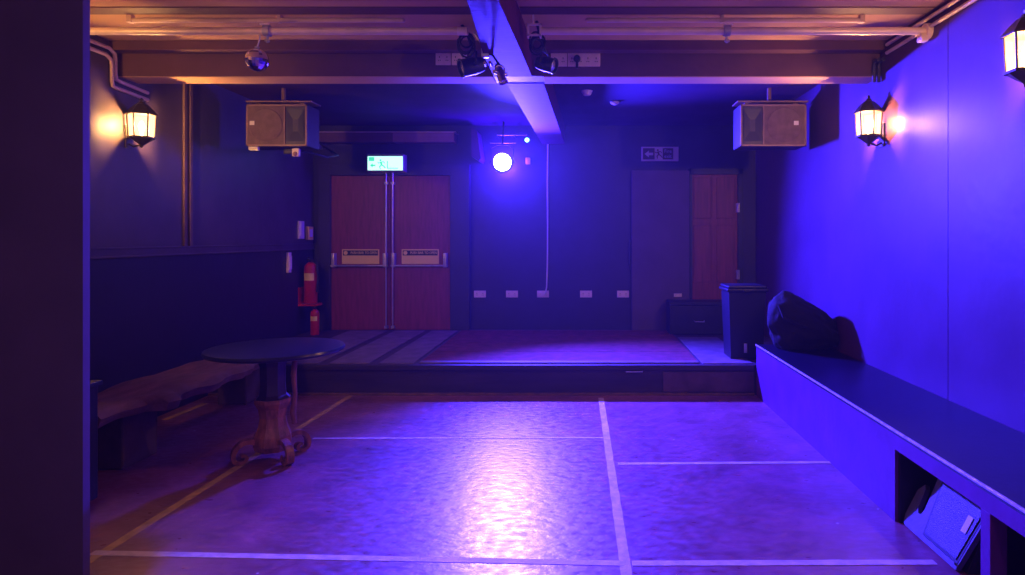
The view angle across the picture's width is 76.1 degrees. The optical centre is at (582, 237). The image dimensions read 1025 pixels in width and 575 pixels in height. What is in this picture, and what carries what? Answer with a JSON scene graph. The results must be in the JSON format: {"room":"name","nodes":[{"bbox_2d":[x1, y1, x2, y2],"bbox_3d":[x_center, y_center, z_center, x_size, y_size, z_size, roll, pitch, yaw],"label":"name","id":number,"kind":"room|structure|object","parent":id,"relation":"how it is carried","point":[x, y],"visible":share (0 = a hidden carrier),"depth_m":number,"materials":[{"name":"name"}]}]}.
{"room":"entertainment venue","nodes":[
{"label":"entertainment venue","id":0,"kind":"room"},
{"bbox_2d":[0,0,89,574],"bbox_3d":[-2.820,0.005,2.800,1.361,2.930,0.040,0,0,0],"label":"pillar","id":1,"kind":"structure","parent":0,"point":[45,44],"depth_m":2.78,"materials":[{"name":"paint"}]},
{"bbox_2d":[90,35,312,416],"bbox_3d":[-3.575,0.005,2.720,0.150,2.930,11.440,0,0,0],"label":"wall","id":2,"kind":"structure","parent":0,"point":[242,196],"depth_m":5.68,"materials":[{"name":"paint"}]},
{"bbox_2d":[90,39,148,94],"bbox_3d":[-3.482,-1.278,4.015,0.028,0.262,2.371,0,0,0],"label":"conduit pipe","id":3,"kind":"object","parent":2,"relation":"attached to","point":[114,54],"visible":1,"depth_m":4.83,"materials":[{"name":"silver metal"}]},
{"bbox_2d":[90,46,148,101],"bbox_3d":[-3.482,-1.222,4.015,0.028,0.262,2.371,0,0,0],"label":"conduit pipe","id":4,"kind":"object","parent":2,"relation":"attached to","point":[111,62],"visible":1,"depth_m":4.80,"materials":[{"name":"silver metal"}]},
{"bbox_2d":[124,98,158,148],"bbox_3d":[-3.400,-0.883,5.000,0.201,0.388,0.222,0,0,0],"label":"wall lantern","id":5,"kind":"object","parent":2,"relation":"attached to","point":[140,109],"visible":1,"depth_m":4.97,"materials":[{"name":"metal"}]},
{"bbox_2d":[183,84,192,245],"bbox_3d":[-3.490,-0.695,5.740,0.020,1.530,0.120,0,0,0],"label":"trim","id":6,"kind":"structure","parent":2,"relation":"attached to","point":[190,86],"depth_m":5.76,"materials":[{"name":"paint"}]},
{"bbox_2d":[90,243,314,258],"bbox_3d":[-3.489,0.110,5.630,0.022,0.080,5.620,0,0,0],"label":"trim","id":7,"kind":"structure","parent":2,"relation":"attached to","point":[110,252],"depth_m":5.70,"materials":[{"name":"paint"}]},
{"bbox_2d":[90,27,467,34],"bbox_3d":[-2.123,-1.337,4.200,2.755,0.100,0.100,0,0,0],"label":"pipe","id":8,"kind":"object","parent":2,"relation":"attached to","point":[93,30],"visible":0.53,"depth_m":4.18,"materials":[{"name":"white plastic"}]},
{"bbox_2d":[245,35,268,70],"bbox_3d":[-2.107,-1.209,4.200,0.144,0.262,0.144,0,0,0],"label":"ball","id":9,"kind":"object","parent":8,"relation":"hanging from","point":[256,59],"visible":1,"depth_m":4.16,"materials":[{"name":"silver metal"}]},
{"bbox_2d":[259,23,272,42],"bbox_3d":[-2.040,-1.317,4.196,0.060,0.111,0.081,0,0,0],"label":"clamp","id":10,"kind":"object","parent":8,"relation":"attached to","point":[265,28],"visible":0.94,"depth_m":4.17,"materials":[{"name":"metal"}]},
{"bbox_2d":[286,252,291,272],"bbox_3d":[-3.478,0.290,7.695,0.045,0.240,0.070,0,0,0],"label":"handset","id":11,"kind":"object","parent":2,"relation":"attached to","point":[288,254],"visible":1,"depth_m":7.66,"materials":[{"name":"white plastic"}]},
{"bbox_2d":[298,221,303,238],"bbox_3d":[-3.482,-0.100,8.040,0.035,0.220,0.140,0,0,0],"label":"holder","id":12,"kind":"object","parent":2,"relation":"attached to","point":[300,223],"visible":1,"depth_m":8.00,"materials":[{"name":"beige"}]},
{"bbox_2d":[306,227,312,239],"bbox_3d":[-3.478,-0.060,8.270,0.043,0.170,0.150,0,0,0],"label":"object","id":13,"kind":"object","parent":2,"relation":"attached to","point":[309,230],"visible":1,"depth_m":8.22,"materials":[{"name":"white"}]},
{"bbox_2d":[298,257,321,305],"bbox_3d":[-3.387,0.537,8.075,0.226,0.606,0.190,0,0,0],"label":"fire extinguisher","id":14,"kind":"object","parent":2,"relation":"attached to","point":[307,295],"visible":1,"depth_m":8.02,"materials":[{"name":"red metal"}]},
{"bbox_2d":[90,0,946,125],"bbox_3d":[-0.630,-1.535,2.720,6.140,0.150,11.840,0,0,0],"label":"ceiling","id":15,"kind":"structure","parent":0,"point":[341,104],"depth_m":6.26,"materials":[{"name":"paint"}]},
{"bbox_2d":[126,15,404,23],"bbox_3d":[-2.072,-1.435,4.260,1.816,0.050,0.040,0,0,0],"label":"conduit pipe","id":16,"kind":"object","parent":15,"relation":"attached to","point":[131,19],"visible":1,"depth_m":4.25,"materials":[{"name":"white metal"}]},
{"bbox_2d":[246,88,320,149],"bbox_3d":[-2.915,-1.168,6.337,0.630,0.585,0.306,0,0,0],"label":"wall speaker","id":17,"kind":"object","parent":15,"relation":"attached to","point":[283,124],"visible":1,"depth_m":6.19,"materials":[{"name":"black paint"}]},
{"bbox_2d":[248,147,259,150],"bbox_3d":[-3.161,-0.873,6.250,0.095,0.071,0.049,0,0,0],"label":"cable box","id":18,"kind":"object","parent":17,"relation":"attached to","point":[249,148],"visible":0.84,"depth_m":6.23,"materials":[{"name":"beige plastic"}]},
{"bbox_2d":[248,106,283,143],"bbox_3d":[-3.021,-1.075,6.199,0.342,0.364,0.013,0,0,0],"label":"grille","id":19,"kind":"object","parent":17,"relation":"attached to","point":[265,123],"depth_m":6.19,"materials":[{"name":"beige"}]},
{"bbox_2d":[283,148,300,156],"bbox_3d":[-2.824,-0.839,6.298,0.155,0.100,0.063,0,0,0],"label":"sensor","id":20,"kind":"object","parent":17,"relation":"attached to","point":[296,152],"visible":0.98,"depth_m":6.29,"materials":[{"name":"white plastic"}]},
{"bbox_2d":[119,53,879,82],"bbox_3d":[-0.630,-1.340,5.010,5.740,0.240,0.220,0,0,0],"label":"ceiling beam","id":21,"kind":"structure","parent":15,"relation":"attached to","point":[130,64],"depth_m":4.90,"materials":[{"name":"paint"}]},
{"bbox_2d":[436,53,450,64],"bbox_3d":[-1.052,-1.352,4.891,0.115,0.101,0.015,0,0,0],"label":"power socket","id":22,"kind":"object","parent":21,"relation":"attached to","point":[441,58],"visible":0.97,"depth_m":4.89,"materials":[{"name":"white plastic"}]},
{"bbox_2d":[452,53,466,64],"bbox_3d":[-0.931,-1.352,4.891,0.115,0.101,0.015,0,0,0],"label":"power socket","id":23,"kind":"object","parent":21,"relation":"attached to","point":[455,56],"visible":0.54,"depth_m":4.89,"materials":[{"name":"white plastic"}]},
{"bbox_2d":[551,53,566,66],"bbox_3d":[-0.181,-1.342,4.891,0.124,0.101,0.015,0,0,0],"label":"power socket","id":24,"kind":"object","parent":21,"relation":"attached to","point":[562,57],"visible":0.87,"depth_m":4.89,"materials":[{"name":"white plastic"}]},
{"bbox_2d":[568,53,583,66],"bbox_3d":[-0.053,-1.342,4.891,0.124,0.101,0.015,0,0,0],"label":"power socket","id":25,"kind":"object","parent":21,"relation":"attached to","point":[571,63],"visible":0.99,"depth_m":4.89,"materials":[{"name":"white plastic"}]},
{"bbox_2d":[574,55,579,68],"bbox_3d":[-0.045,-1.321,4.867,0.052,0.101,0.043,0,0,0],"label":"plug","id":26,"kind":"object","parent":25,"relation":"attached to","point":[576,57],"visible":1,"depth_m":4.85,"materials":[{"name":"black paint"}]},
{"bbox_2d":[584,53,599,66],"bbox_3d":[0.068,-1.342,4.891,0.124,0.101,0.015,0,0,0],"label":"power socket","id":27,"kind":"object","parent":21,"relation":"attached to","point":[590,59],"visible":1,"depth_m":4.89,"materials":[{"name":"white plastic"}]},
{"bbox_2d":[872,57,880,82],"bbox_3d":[2.185,-1.252,4.847,0.028,0.163,0.093,0,0,0],"label":"conduit pipe","id":28,"kind":"object","parent":21,"relation":"attached to","point":[878,59],"visible":1,"depth_m":4.87,"materials":[{"name":"grey metal"}]},
{"bbox_2d":[877,57,884,82],"bbox_3d":[2.220,-1.252,4.847,0.028,0.163,0.093,0,0,0],"label":"conduit pipe","id":29,"kind":"object","parent":21,"relation":"attached to","point":[883,58],"visible":0.94,"depth_m":4.87,"materials":[{"name":"grey metal"}]},
{"bbox_2d":[467,0,531,76],"bbox_3d":[-0.527,-1.338,0.950,0.285,0.244,7.899,0,0,0],"label":"ceiling beam","id":30,"kind":"structure","parent":15,"relation":"attached to","point":[500,27],"depth_m":4.00,"materials":[{"name":"paint"}]},
{"bbox_2d":[456,24,485,77],"bbox_3d":[-0.773,-1.268,4.433,0.276,0.334,0.275,0,0,-37],"label":"stage light","id":31,"kind":"object","parent":30,"relation":"hanging from","point":[470,66],"depth_m":4.43,"materials":[{"name":"black paint"}]},
{"bbox_2d":[473,31,492,66],"bbox_3d":[-0.664,-1.254,4.300,0.128,0.229,0.060,0,0,0],"label":"clamp","id":32,"kind":"object","parent":30,"relation":"attached to","point":[483,55],"visible":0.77,"depth_m":4.28,"materials":[{"name":"metal"}]},
{"bbox_2d":[489,54,507,84],"bbox_3d":[-0.570,-1.115,4.292,0.152,0.209,0.102,0,0,-12],"label":"stage light","id":33,"kind":"object","parent":30,"relation":"hanging from","point":[499,70],"visible":0.98,"depth_m":4.28,"materials":[{"name":"silver metal"}]},
{"bbox_2d":[490,122,514,172],"bbox_3d":[-1.000,-1.129,8.071,0.311,0.669,0.239,0,0,0],"label":"stage light","id":34,"kind":"object","parent":15,"relation":"hanging from","point":[501,161],"visible":1,"depth_m":7.99,"materials":[{"name":"black paint"}]},
{"bbox_2d":[507,83,564,143],"bbox_3d":[-0.417,-1.338,6.780,0.295,0.244,3.326,0,0,1],"label":"ceiling beam","id":35,"kind":"structure","parent":15,"relation":"attached to","point":[538,102],"depth_m":6.26,"materials":[{"name":"paint"}]},
{"bbox_2d":[582,90,591,95],"bbox_3d":[0.040,-1.437,6.450,0.110,0.046,0.110,0,0,0],"label":"smoke detector","id":36,"kind":"object","parent":15,"relation":"attached to","point":[584,92],"visible":1,"depth_m":6.42,"materials":[{"name":"white plastic"}]},
{"bbox_2d":[609,100,620,104],"bbox_3d":[0.340,-1.442,6.950,0.124,0.035,0.124,0,0,0],"label":"ceiling sensor","id":37,"kind":"object","parent":15,"relation":"attached to","point":[613,102],"visible":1,"depth_m":6.92,"materials":[{"name":"white plastic"}]},
{"bbox_2d":[585,15,864,23],"bbox_3d":[0.927,-1.435,4.260,1.826,0.050,0.040,0,0,0],"label":"conduit pipe","id":38,"kind":"object","parent":15,"relation":"attached to","point":[861,18],"visible":1,"depth_m":4.25,"materials":[{"name":"white metal"}]},
{"bbox_2d":[732,88,808,149],"bbox_3d":[1.820,-1.168,6.337,0.680,0.585,0.306,0,0,0],"label":"wall speaker","id":39,"kind":"object","parent":15,"relation":"attached to","point":[757,125],"visible":1,"depth_m":6.19,"materials":[{"name":"black paint"}]},
{"bbox_2d":[764,106,804,143],"bbox_3d":[1.919,-1.075,6.199,0.385,0.364,0.013,0,0,0],"label":"grille","id":40,"kind":"object","parent":39,"relation":"attached to","point":[782,124],"depth_m":6.19,"materials":[{"name":"beige fabric"}]},
{"bbox_2d":[313,126,755,329],"bbox_3d":[-0.630,0.005,8.515,6.040,2.930,0.150,0,0,0],"label":"wall","id":41,"kind":"structure","parent":0,"point":[590,174],"depth_m":8.44,"materials":[{"name":"paint"}]},
{"bbox_2d":[301,141,338,157],"bbox_3d":[-2.912,-1.025,7.338,0.307,0.431,2.020,0,0,-18],"label":"cable","id":42,"kind":"object","parent":41,"relation":"attached to","point":[320,143],"visible":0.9,"depth_m":6.67,"materials":[{"name":"black paint"}]},
{"bbox_2d":[367,154,406,172],"bbox_3d":[-2.495,-0.953,8.274,0.470,0.225,0.172,0,0,0],"label":"exit sign","id":43,"kind":"object","parent":41,"relation":"attached to","point":[376,163],"visible":1,"depth_m":8.19,"materials":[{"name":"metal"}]},
{"bbox_2d":[319,131,457,148],"bbox_3d":[-2.520,-1.251,8.345,1.800,0.202,0.190,0,0,0],"label":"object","id":44,"kind":"structure","parent":41,"relation":"attached to","point":[325,137],"depth_m":8.26,"materials":[{"name":"paint"}]},
{"bbox_2d":[330,173,449,329],"bbox_3d":[-2.481,0.172,8.364,1.532,2.025,0.131,0,0,0],"label":"door","id":45,"kind":"structure","parent":41,"relation":"in","point":[390,265],"depth_m":8.38,"materials":[{"name":"brown wood"}]},
{"bbox_2d":[319,164,470,329],"bbox_3d":[-2.430,0.120,8.400,1.940,2.140,0.080,0,0,0],"label":"trim","id":46,"kind":"structure","parent":41,"relation":"attached to","point":[460,174],"depth_m":8.36,"materials":[{"name":"paint"}]},
{"bbox_2d":[471,126,484,163],"bbox_3d":[-1.333,-1.178,8.270,0.125,0.436,0.340,0,0,0],"label":"wall bracket","id":47,"kind":"object","parent":41,"relation":"attached to","point":[477,152],"visible":1,"depth_m":8.10,"materials":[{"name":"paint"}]},
{"bbox_2d":[474,291,485,296],"bbox_3d":[-1.337,0.727,8.432,0.155,0.088,0.015,0,0,0],"label":"power socket","id":48,"kind":"object","parent":41,"relation":"attached to","point":[476,293],"visible":1,"depth_m":8.43,"materials":[{"name":"white plastic"}]},
{"bbox_2d":[490,134,529,143],"bbox_3d":[-0.906,-1.252,8.303,0.524,0.116,0.286,0,0,10],"label":"light bar","id":49,"kind":"object","parent":41,"relation":"attached to","point":[527,140],"visible":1,"depth_m":8.19,"materials":[{"name":"metal"}]},
{"bbox_2d":[506,291,517,296],"bbox_3d":[-0.922,0.727,8.432,0.155,0.088,0.015,0,0,0],"label":"power socket","id":50,"kind":"object","parent":41,"relation":"attached to","point":[508,293],"visible":1,"depth_m":8.43,"materials":[{"name":"white plastic"}]},
{"bbox_2d":[525,157,530,164],"bbox_3d":[-0.711,-0.995,8.410,0.064,0.090,0.060,0,0,0],"label":"wall sensor","id":51,"kind":"object","parent":41,"relation":"attached to","point":[527,159],"visible":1,"depth_m":8.38,"materials":[{"name":"white plastic"}]},
{"bbox_2d":[537,291,548,296],"bbox_3d":[-0.519,0.727,8.432,0.155,0.088,0.015,0,0,0],"label":"power socket","id":52,"kind":"object","parent":41,"relation":"attached to","point":[542,292],"visible":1,"depth_m":8.43,"materials":[{"name":"white plastic"}]},
{"bbox_2d":[544,144,548,293],"bbox_3d":[-0.477,-0.242,8.418,0.060,1.947,0.033,0,0,0],"label":"cable","id":53,"kind":"object","parent":41,"relation":"attached to","point":[547,144],"visible":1,"depth_m":8.42,"materials":[{"name":"white plastic"}]},
{"bbox_2d":[580,291,591,296],"bbox_3d":[0.039,0.727,8.432,0.155,0.088,0.015,0,0,0],"label":"power socket","id":54,"kind":"object","parent":41,"relation":"attached to","point":[582,293],"visible":1,"depth_m":8.43,"materials":[{"name":"white plastic"}]},
{"bbox_2d":[617,291,628,296],"bbox_3d":[0.519,0.727,8.432,0.155,0.088,0.015,0,0,0],"label":"power socket","id":55,"kind":"object","parent":41,"relation":"attached to","point":[619,293],"visible":1,"depth_m":8.43,"materials":[{"name":"white plastic"}]},
{"bbox_2d":[629,240,630,269],"bbox_3d":[0.605,0.220,8.417,0.020,0.397,0.054,0,0,0],"label":"handle","id":56,"kind":"object","parent":41,"relation":"attached to","point":[629,240],"visible":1,"depth_m":8.39,"materials":[{"name":"grey metal"}]},
{"bbox_2d":[641,147,678,160],"bbox_3d":[0.995,-1.087,8.415,0.480,0.185,0.049,0,0,0],"label":"exit sign","id":57,"kind":"object","parent":41,"relation":"attached to","point":[647,153],"visible":1,"depth_m":8.40,"materials":[{"name":"grey plastic"}]},
{"bbox_2d":[632,170,688,329],"bbox_3d":[1.000,0.160,8.405,0.740,2.060,0.070,0,0,0],"label":"door","id":58,"kind":"structure","parent":41,"relation":"attached to","point":[660,198],"depth_m":8.37,"materials":[{"name":"paint"}]},
{"bbox_2d":[674,293,681,296],"bbox_3d":[1.220,0.735,8.363,0.101,0.044,0.015,0,0,0],"label":"power socket","id":59,"kind":"object","parent":41,"relation":"attached to","point":[675,294],"visible":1,"depth_m":8.36,"materials":[{"name":"white plastic"}]},
{"bbox_2d":[692,175,739,298],"bbox_3d":[1.708,0.175,8.380,0.605,1.990,0.109,0,0,0],"label":"door","id":60,"kind":"structure","parent":41,"relation":"in","point":[715,207],"depth_m":8.39,"materials":[{"name":"brown wood"}]},
{"bbox_2d":[689,169,742,298],"bbox_3d":[1.715,0.150,8.395,0.690,2.080,0.090,0,0,0],"label":"trim","id":61,"kind":"structure","parent":41,"relation":"attached to","point":[739,172],"depth_m":8.35,"materials":[{"name":"black paint"}]},
{"bbox_2d":[90,395,1024,574],"bbox_3d":[-0.630,1.545,2.720,6.140,0.150,11.840,0,0,0],"label":"floor","id":62,"kind":"structure","parent":0,"point":[469,498],"depth_m":3.68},
{"bbox_2d":[90,380,102,500],"bbox_3d":[-3.058,1.127,3.317,0.805,0.685,0.555,0,0,0],"label":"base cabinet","id":63,"kind":"object","parent":62,"relation":"on","point":[94,384],"visible":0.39,"depth_m":3.55,"materials":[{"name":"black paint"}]},
{"bbox_2d":[98,360,259,469],"bbox_3d":[-2.928,1.226,4.885,0.644,0.488,2.270,0,0,0],"label":"bench","id":64,"kind":"object","parent":62,"relation":"on","point":[127,410],"visible":0.67,"depth_m":4.31,"materials":[{"name":"brown wood"}]},
{"bbox_2d":[162,403,207,419],"bbox_3d":[-3.367,1.468,5.512,0.052,0.003,0.524,0,0,2],"label":"tape","id":65,"kind":"object","parent":62,"relation":"on","point":[201,404],"visible":1,"depth_m":5.50,"materials":[{"name":"plastic"}]},
{"bbox_2d":[90,396,351,562],"bbox_3d":[-2.208,1.469,4.532,0.054,0.002,3.186,0,0,1],"label":"tape","id":66,"kind":"object","parent":62,"relation":"on","point":[173,507],"visible":0.77,"depth_m":3.63,"materials":[{"name":"plastic"}]},
{"bbox_2d":[201,337,344,465],"bbox_3d":[-2.030,1.094,4.300,0.860,0.752,0.860,0,0,0],"label":"pedestal table","id":67,"kind":"object","parent":62,"relation":"on","point":[273,434],"visible":1,"depth_m":4.26,"materials":[{"name":"brown wood"}]},
{"bbox_2d":[90,550,623,565],"bbox_3d":[-1.053,1.469,2.984,2.478,0.002,0.047,0,0,2],"label":"tape","id":68,"kind":"object","parent":62,"relation":"on","point":[96,552],"visible":0.99,"depth_m":2.98,"materials":[{"name":"white plastic"}]},
{"bbox_2d":[313,437,602,438],"bbox_3d":[-0.916,1.469,4.771,2.127,0.002,0.029,0,0,0],"label":"tape","id":69,"kind":"object","parent":62,"relation":"on","point":[361,437],"visible":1,"depth_m":4.76,"materials":[{"name":"white plastic"}]},
{"bbox_2d":[208,330,772,395],"bbox_3d":[-0.630,1.330,7.247,5.732,0.280,2.378,0,0,0],"label":"stage","id":70,"kind":"object","parent":62,"relation":"on","point":[323,378],"visible":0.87,"depth_m":6.09,"materials":[{"name":"wood"}]},
{"bbox_2d":[310,306,318,334],"bbox_3d":[-3.300,1.013,8.000,0.104,0.354,0.105,0,0,0],"label":"fire extinguisher","id":71,"kind":"object","parent":70,"relation":"on","point":[314,315],"visible":1,"depth_m":7.96,"materials":[{"name":"red metal"}]},
{"bbox_2d":[286,330,386,363],"bbox_3d":[-2.740,1.185,7.215,0.480,0.009,2.170,0,0,0],"label":"board","id":72,"kind":"object","parent":70,"relation":"on","point":[352,338],"visible":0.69,"depth_m":7.56,"materials":[{"name":"grey wood"}]},
{"bbox_2d":[329,330,424,363],"bbox_3d":[-2.210,1.185,7.215,0.380,0.009,2.170,0,0,0],"label":"board","id":73,"kind":"object","parent":70,"relation":"on","point":[374,350],"visible":1,"depth_m":6.94,"materials":[{"name":"grey wood"}]},
{"bbox_2d":[378,330,457,363],"bbox_3d":[-1.765,1.185,7.215,0.330,0.009,2.170,0,0,0],"label":"board","id":74,"kind":"object","parent":70,"relation":"on","point":[410,354],"visible":1,"depth_m":6.94,"materials":[{"name":"grey wood"}]},
{"bbox_2d":[419,330,698,363],"bbox_3d":[-0.225,1.183,7.225,2.650,0.013,2.150,0,0,0],"label":"stage floor","id":75,"kind":"structure","parent":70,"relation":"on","point":[467,346],"depth_m":6.93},
{"bbox_2d":[666,299,722,334],"bbox_3d":[1.420,0.980,8.087,0.730,0.400,0.357,0,0,0],"label":"equipment case","id":76,"kind":"object","parent":70,"relation":"on","point":[683,316],"visible":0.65,"depth_m":7.94,"materials":[{"name":"black paint"}]},
{"bbox_2d":[678,337,752,363],"bbox_3d":[1.365,1.185,6.940,0.470,0.009,1.620,0,0,0],"label":"board","id":77,"kind":"object","parent":70,"relation":"on","point":[709,350],"visible":0.95,"depth_m":6.82,"materials":[{"name":"grey wood"}]},
{"bbox_2d":[719,283,767,358],"bbox_3d":[1.600,0.822,6.487,0.400,0.715,0.425,0,0,0],"label":"waste bin","id":78,"kind":"object","parent":70,"relation":"on","point":[743,304],"visible":1,"depth_m":6.33,"materials":[{"name":"plastic"}]},
{"bbox_2d":[598,398,631,574],"bbox_3d":[0.178,1.469,4.363,0.054,0.001,3.218,0,0,0],"label":"tape","id":79,"kind":"object","parent":62,"relation":"on","point":[623,554],"visible":1,"depth_m":3.64,"materials":[{"name":"white plastic"}]},
{"bbox_2d":[618,461,830,464],"bbox_3d":[0.929,1.469,4.242,1.403,0.003,0.042,0,0,-1],"label":"tape","id":80,"kind":"object","parent":62,"relation":"on","point":[763,462],"visible":1,"depth_m":4.24,"materials":[{"name":"white plastic"}]},
{"bbox_2d":[632,560,937,565],"bbox_3d":[0.908,1.469,2.940,1.373,0.002,0.048,0,0,0],"label":"tape","id":81,"kind":"object","parent":62,"relation":"on","point":[646,562],"visible":1,"depth_m":2.94,"materials":[{"name":"white plastic"}]},
{"bbox_2d":[755,344,1024,574],"bbox_3d":[1.923,1.230,3.730,0.635,0.480,4.660,0,0,0],"label":"bench","id":82,"kind":"object","parent":62,"relation":"on","point":[892,437],"visible":0.88,"depth_m":3.61,"materials":[{"name":"black paint"}]},
{"bbox_2d":[767,290,838,350],"bbox_3d":[1.931,0.727,5.793,0.601,0.523,0.457,0,0,0],"label":"bag","id":83,"kind":"object","parent":82,"relation":"on","point":[794,323],"visible":1,"depth_m":5.65,"materials":[{"name":"fabric"}]},
{"bbox_2d":[904,479,1024,573],"bbox_3d":[1.897,1.298,3.065,0.526,0.345,0.550,0,0,0],"label":"floor monitor","id":84,"kind":"object","parent":62,"relation":"on","point":[949,524],"visible":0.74,"depth_m":2.96,"materials":[{"name":"black paint"}]},
{"bbox_2d":[922,482,980,564],"bbox_3d":[1.701,1.295,2.987,0.132,0.296,0.362,0,0,0],"label":"grille","id":85,"kind":"object","parent":84,"relation":"attached to","point":[951,524],"depth_m":2.97,"materials":[{"name":"black paint"}]},
{"bbox_2d":[756,0,1024,433],"bbox_3d":[2.315,0.005,2.720,0.150,2.930,11.440,0,0,0],"label":"wall","id":86,"kind":"structure","parent":0,"point":[913,244],"depth_m":4.30,"materials":[{"name":"paint"}]},
{"bbox_2d":[109,40,885,52],"bbox_3d":[-0.630,-1.425,4.850,5.740,0.070,0.100,0,0,0],"label":"ceiling beam","id":87,"kind":"structure","parent":86,"relation":"attached to","point":[119,46],"depth_m":4.80,"materials":[{"name":"paint"}]},
{"bbox_2d":[119,76,876,83],"bbox_3d":[-0.630,-1.217,5.010,5.740,0.006,0.216,0,0,0],"label":"trim","id":88,"kind":"structure","parent":86,"relation":"attached to","point":[137,79],"depth_m":4.95,"materials":[{"name":"paint"}]},
{"bbox_2d":[90,7,937,14],"bbox_3d":[-0.630,-1.456,4.160,5.740,0.009,0.120,0,0,0],"label":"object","id":89,"kind":"structure","parent":86,"relation":"attached to","point":[93,10],"depth_m":4.13,"materials":[{"name":"paint"}]},
{"bbox_2d":[527,15,933,42],"bbox_3d":[0.940,-1.352,4.200,2.600,0.170,0.100,0,0,0],"label":"pipe","id":90,"kind":"object","parent":86,"relation":"attached to","point":[924,33],"visible":0.99,"depth_m":4.18,"materials":[{"name":"white plastic"}]},
{"bbox_2d":[529,20,558,73],"bbox_3d":[-0.265,-1.264,4.367,0.194,0.294,0.325,0,0,0],"label":"stage light","id":91,"kind":"object","parent":90,"relation":"hanging from","point":[543,63],"depth_m":4.39,"materials":[{"name":"black paint"}]},
{"bbox_2d":[723,23,732,42],"bbox_3d":[0.930,-1.317,4.196,0.060,0.111,0.081,0,0,0],"label":"clamp","id":92,"kind":"object","parent":90,"relation":"attached to","point":[727,26],"visible":0.94,"depth_m":4.17,"materials":[{"name":"metal"}]},
{"bbox_2d":[853,95,884,147],"bbox_3d":[2.139,-0.873,4.860,0.201,0.388,0.222,0,0,0],"label":"wall lantern","id":93,"kind":"object","parent":86,"relation":"attached to","point":[869,107],"visible":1,"depth_m":4.82,"materials":[{"name":"metal"}]},
{"bbox_2d":[885,0,959,45],"bbox_3d":[2.224,-1.415,0.880,0.026,0.025,7.760,0,0,0],"label":"conduit pipe","id":94,"kind":"object","parent":86,"relation":"attached to","point":[952,2],"visible":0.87,"depth_m":4.16,"materials":[{"name":"silver metal"}]},
{"bbox_2d":[885,0,976,54],"bbox_3d":[2.224,-1.355,0.880,0.026,0.025,7.760,0,0,0],"label":"conduit pipe","id":95,"kind":"object","parent":86,"relation":"attached to","point":[969,2],"visible":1,"depth_m":4.04,"materials":[{"name":"white metal"}]},
{"bbox_2d":[999,9,1024,87],"bbox_3d":[2.139,-0.913,3.130,0.201,0.388,0.222,0,0,0],"label":"wall lantern","id":96,"kind":"object","parent":86,"relation":"attached to","point":[1015,33],"visible":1,"depth_m":3.12,"materials":[{"name":"metal"}]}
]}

